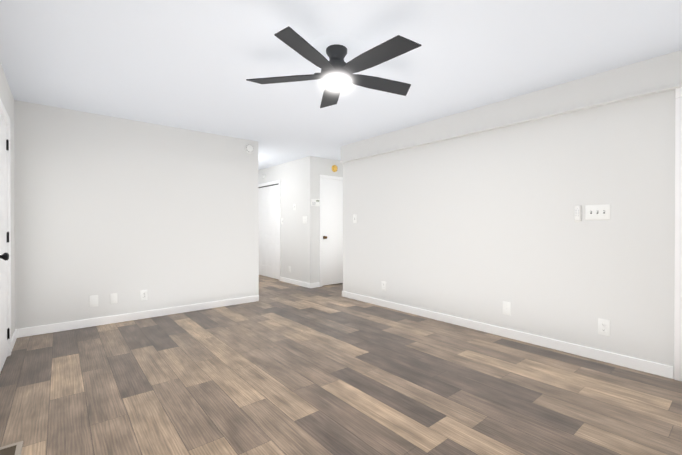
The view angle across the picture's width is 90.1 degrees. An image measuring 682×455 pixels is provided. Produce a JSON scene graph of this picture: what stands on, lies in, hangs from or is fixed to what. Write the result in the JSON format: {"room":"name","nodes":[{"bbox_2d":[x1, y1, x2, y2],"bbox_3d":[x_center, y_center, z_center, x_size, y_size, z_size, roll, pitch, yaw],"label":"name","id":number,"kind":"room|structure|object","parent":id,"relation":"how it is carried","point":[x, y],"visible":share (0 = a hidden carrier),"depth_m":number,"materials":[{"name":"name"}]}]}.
{"room":"empty living room","nodes":[
{"label":"empty living room","id":0,"kind":"room"},
{"bbox_2d":[0,62,14,337],"bbox_3d":[-1.554,-0.074,1.228,0.120,2.440,6.000,0,0,-40],"label":"wall","id":1,"kind":"structure","parent":0,"point":[6,97],"depth_m":3.29,"materials":[{"name":"white paint"}]},
{"bbox_2d":[0,98,10,372],"bbox_3d":[-2.696,0.086,2.665,0.192,2.106,0.942,0,0,-40],"label":"door","id":2,"kind":"structure","parent":1,"relation":"in","point":[5,262],"depth_m":2.89,"materials":[{"name":"white wood"}]},
{"bbox_2d":[11,329,16,351],"bbox_3d":[-1.503,1.100,1.276,0.014,0.092,5.760,0,0,-40],"label":"baseboard","id":3,"kind":"structure","parent":1,"relation":"attached to","point":[13,338],"depth_m":3.29,"materials":[{"name":"white wood"}]},
{"bbox_2d":[14,100,250,328],"bbox_3d":[-2.387,-0.089,4.354,2.580,2.440,0.120,0,0,-40],"label":"wall","id":4,"kind":"structure","parent":0,"point":[126,210],"depth_m":4.08,"materials":[{"name":"white paint"}]},
{"bbox_2d":[89,295,97,306],"bbox_3d":[-2.837,0.845,3.904,0.083,0.132,0.008,0,0,-40],"label":"outlet","id":5,"kind":"object","parent":4,"relation":"attached to","point":[93,300],"visible":1,"depth_m":3.90,"materials":[{"name":"white plastic"}]},
{"bbox_2d":[110,293,116,303],"bbox_3d":[-2.689,0.839,4.026,0.072,0.118,0.008,0,0,-40],"label":"outlet","id":6,"kind":"object","parent":4,"relation":"attached to","point":[113,297],"visible":1,"depth_m":4.02,"materials":[{"name":"white plastic"}]},
{"bbox_2d":[17,295,258,337],"bbox_3d":[-2.293,1.085,4.350,2.686,0.092,0.014,0,0,-40],"label":"baseboard","id":7,"kind":"structure","parent":4,"relation":"attached to","point":[49,328],"depth_m":4.10,"materials":[{"name":"white wood"}]},
{"bbox_2d":[140,290,147,300],"bbox_3d":[-2.448,0.841,4.224,0.080,0.128,0.009,0,0,-40],"label":"outlet","id":8,"kind":"object","parent":4,"relation":"attached to","point":[143,295],"visible":1,"depth_m":4.22,"materials":[{"name":"white plastic"}]},
{"bbox_2d":[245,144,253,153],"bbox_3d":[-1.367,-1.181,5.088,0.142,0.142,0.041,0,0,-40],"label":"smoke detector","id":9,"kind":"object","parent":4,"relation":"attached to","point":[249,148],"visible":1,"depth_m":5.07,"materials":[{"name":"white plastic"}]},
{"bbox_2d":[251,140,258,295],"bbox_3d":[-2.453,-0.100,6.551,0.120,2.440,3.590,0,0,-40],"label":"wall","id":10,"kind":"structure","parent":0,"point":[254,234],"depth_m":5.17,"materials":[{"name":"white paint"}]},
{"bbox_2d":[307,156,342,282],"bbox_3d":[0.043,-0.102,6.856,1.685,2.440,0.120,0,0,-40],"label":"wall","id":11,"kind":"structure","parent":0,"point":[317,167],"depth_m":6.34,"materials":[{"name":"white paint"}]},
{"bbox_2d":[311,199,319,205],"bbox_3d":[-0.475,-0.463,6.328,0.184,0.132,0.030,0,0,-40],"label":"thermostat","id":12,"kind":"object","parent":11,"relation":"attached to","point":[315,202],"visible":1,"depth_m":6.31,"materials":[{"name":"white plastic"}]},
{"bbox_2d":[320,175,342,286],"bbox_3d":[-0.088,0.061,6.710,0.872,2.116,0.180,0,0,-40],"label":"door","id":13,"kind":"structure","parent":11,"relation":"in","point":[331,229],"depth_m":6.60,"materials":[{"name":"white wood"}]},
{"bbox_2d":[332,165,337,171],"bbox_3d":[-0.117,-1.149,6.614,0.134,0.134,0.041,0,0,-40],"label":"smoke detector","id":14,"kind":"object","parent":11,"relation":"attached to","point":[334,168],"visible":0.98,"depth_m":6.59,"materials":[{"name":"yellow plastic"}]},
{"bbox_2d":[0,275,681,454],"bbox_3d":[-0.494,1.160,4.439,5.840,0.060,9.590,0,0,-40],"label":"floor","id":15,"kind":"structure","parent":0,"point":[281,368],"depth_m":2.38,"materials":[{"name":"wood"}]},
{"bbox_2d":[0,441,22,454],"bbox_3d":[-1.673,1.141,1.667,0.154,0.005,0.270,0,0,-40],"label":"floor vent","id":16,"kind":"object","parent":15,"relation":"in","point":[13,449],"visible":1,"depth_m":1.75,"materials":[{"name":"beige"}]},
{"bbox_2d":[0,0,681,169],"bbox_3d":[-0.494,-1.340,4.427,5.840,0.060,9.590,0,0,-40],"label":"ceiling","id":17,"kind":"structure","parent":0,"point":[194,65],"depth_m":2.59,"materials":[{"name":"white paint"}]},
{"bbox_2d":[246,26,421,107],"bbox_3d":[0.015,-1.169,2.490,1.266,0.262,1.275,0,0,-40],"label":"ceiling fan","id":18,"kind":"object","parent":17,"relation":"attached to","point":[330,55],"visible":1,"depth_m":2.40,"materials":[{"name":"grey"}]},
{"bbox_2d":[340,50,681,162],"bbox_3d":[1.662,-1.172,3.521,0.062,0.266,5.204,0,0,-40],"label":"soffit beam","id":19,"kind":"structure","parent":17,"relation":"attached to","point":[659,74],"depth_m":3.21,"materials":[{"name":"white paint"}]},
{"bbox_2d":[258,90,675,366],"bbox_3d":[0.411,-0.093,5.182,0.120,2.440,9.350,0,0,-40],"label":"wall","id":20,"kind":"structure","parent":0,"point":[481,227],"depth_m":3.34,"materials":[{"name":"white paint"}]},
{"bbox_2d":[258,180,280,280],"bbox_3d":[-1.651,0.058,7.662,0.138,2.112,1.344,0,0,-40],"label":"door","id":21,"kind":"structure","parent":20,"relation":"in","point":[269,206],"depth_m":7.51,"materials":[{"name":"white wood"}]},
{"bbox_2d":[280,277,311,287],"bbox_3d":[-0.913,1.073,6.687,0.018,0.092,1.097,0,0,-40],"label":"baseboard","id":22,"kind":"structure","parent":20,"relation":"attached to","point":[301,283],"depth_m":6.62,"materials":[{"name":"white wood"}]},
{"bbox_2d":[353,214,356,222],"bbox_3d":[0.212,-0.136,5.313,0.019,0.135,0.083,0,0,-40],"label":"light switch","id":23,"kind":"object","parent":20,"relation":"attached to","point":[354,218],"visible":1,"depth_m":5.30,"materials":[{"name":"white plastic"}]},
{"bbox_2d":[382,281,385,290],"bbox_3d":[0.609,0.835,4.846,0.009,0.135,0.083,0,0,-40],"label":"electrical outlet","id":24,"kind":"object","parent":20,"relation":"attached to","point":[383,285],"visible":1,"depth_m":4.84,"materials":[{"name":"white plastic"}]},
{"bbox_2d":[503,301,510,315],"bbox_3d":[1.708,0.835,3.512,0.015,0.135,0.083,0,0,-40],"label":"outlet","id":25,"kind":"object","parent":20,"relation":"attached to","point":[506,308],"visible":1,"depth_m":3.51,"materials":[{"name":"white plastic"}]},
{"bbox_2d":[342,291,673,378],"bbox_3d":[1.304,1.086,4.097,0.134,0.092,3.897,0,0,-40],"label":"baseboard","id":26,"kind":"structure","parent":20,"relation":"attached to","point":[663,370],"depth_m":3.27,"materials":[{"name":"white wood"}]},
{"bbox_2d":[574,205,581,221],"bbox_3d":[2.102,-0.125,3.023,0.026,0.144,0.054,0,0,-40],"label":"remote holder","id":27,"kind":"object","parent":20,"relation":"attached to","point":[577,212],"visible":1,"depth_m":3.01,"materials":[{"name":"white plastic"}]},
{"bbox_2d":[585,204,609,219],"bbox_3d":[2.196,-0.131,2.914,0.019,0.128,0.175,0,0,-40],"label":"light switch","id":28,"kind":"object","parent":20,"relation":"attached to","point":[597,212],"visible":1,"depth_m":2.92,"materials":[{"name":"white plastic"}]},
{"bbox_2d":[598,318,609,335],"bbox_3d":[2.230,0.846,2.886,0.009,0.135,0.083,0,0,-40],"label":"electrical outlet","id":29,"kind":"object","parent":20,"relation":"attached to","point":[603,326],"visible":1,"depth_m":2.88,"materials":[{"name":"white plastic"}]},
{"bbox_2d":[674,87,681,380],"bbox_3d":[2.865,0.053,2.160,0.190,2.176,1.062,0,0,-40],"label":"door","id":30,"kind":"structure","parent":20,"relation":"in","point":[678,258],"depth_m":2.53,"materials":[{"name":"white painted wood"}]}
]}

